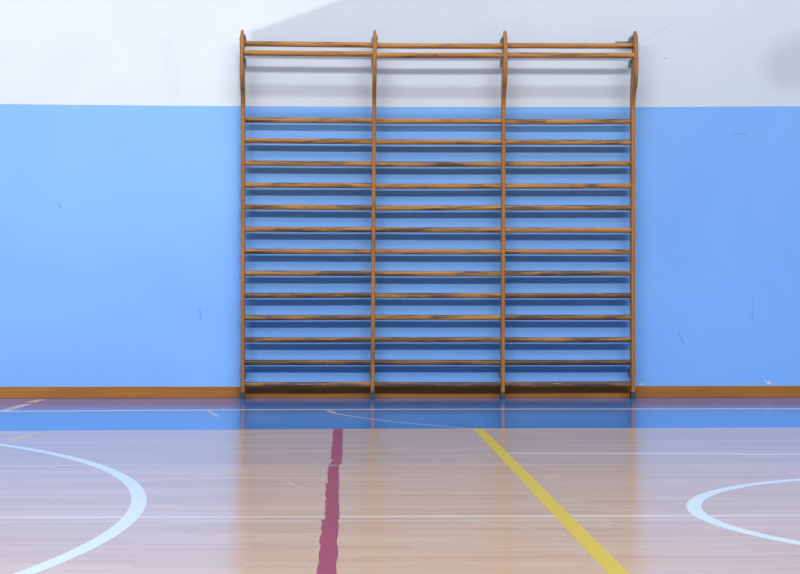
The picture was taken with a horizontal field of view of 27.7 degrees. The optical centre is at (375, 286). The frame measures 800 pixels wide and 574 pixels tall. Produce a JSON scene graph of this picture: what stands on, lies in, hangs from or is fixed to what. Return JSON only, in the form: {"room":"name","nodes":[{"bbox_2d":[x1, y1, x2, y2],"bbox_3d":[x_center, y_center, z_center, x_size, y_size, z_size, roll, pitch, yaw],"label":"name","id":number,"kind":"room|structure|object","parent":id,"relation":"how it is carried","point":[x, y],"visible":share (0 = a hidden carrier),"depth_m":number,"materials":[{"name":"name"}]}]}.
{"room":"sports hall","nodes":[
{"label":"sports hall","id":0,"kind":"room"},
{"bbox_2d":[0,0,799,386],"bbox_3d":[0.163,-1.269,11.300,12.000,4.320,0.250,0,0,-1],"label":"wall","id":1,"kind":"structure","parent":0,"point":[120,120],"depth_m":11.17,"materials":[{"name":"paint"}]},
{"bbox_2d":[0,386,799,397],"bbox_3d":[0.166,0.724,11.167,12.000,0.078,0.016,0,0,-1],"label":"baseboard","id":2,"kind":"structure","parent":1,"relation":"attached to","point":[641,391],"depth_m":11.16,"materials":[{"name":"brown wood"}]},
{"bbox_2d":[239,30,637,398],"bbox_3d":[0.426,-0.487,11.046,2.707,2.500,0.266,0,0,-1],"label":"wall bars","id":3,"kind":"object","parent":1,"relation":"attached to","point":[632,43],"visible":1,"depth_m":11.04,"materials":[{"name":"brown wood"}]},
{"bbox_2d":[0,397,799,573],"bbox_3d":[0.295,0.827,4.426,12.000,0.128,13.500,0,0,-1],"label":"floor","id":4,"kind":"structure","parent":0,"point":[640,485],"depth_m":6.17,"materials":[{"name":"brown wood"}]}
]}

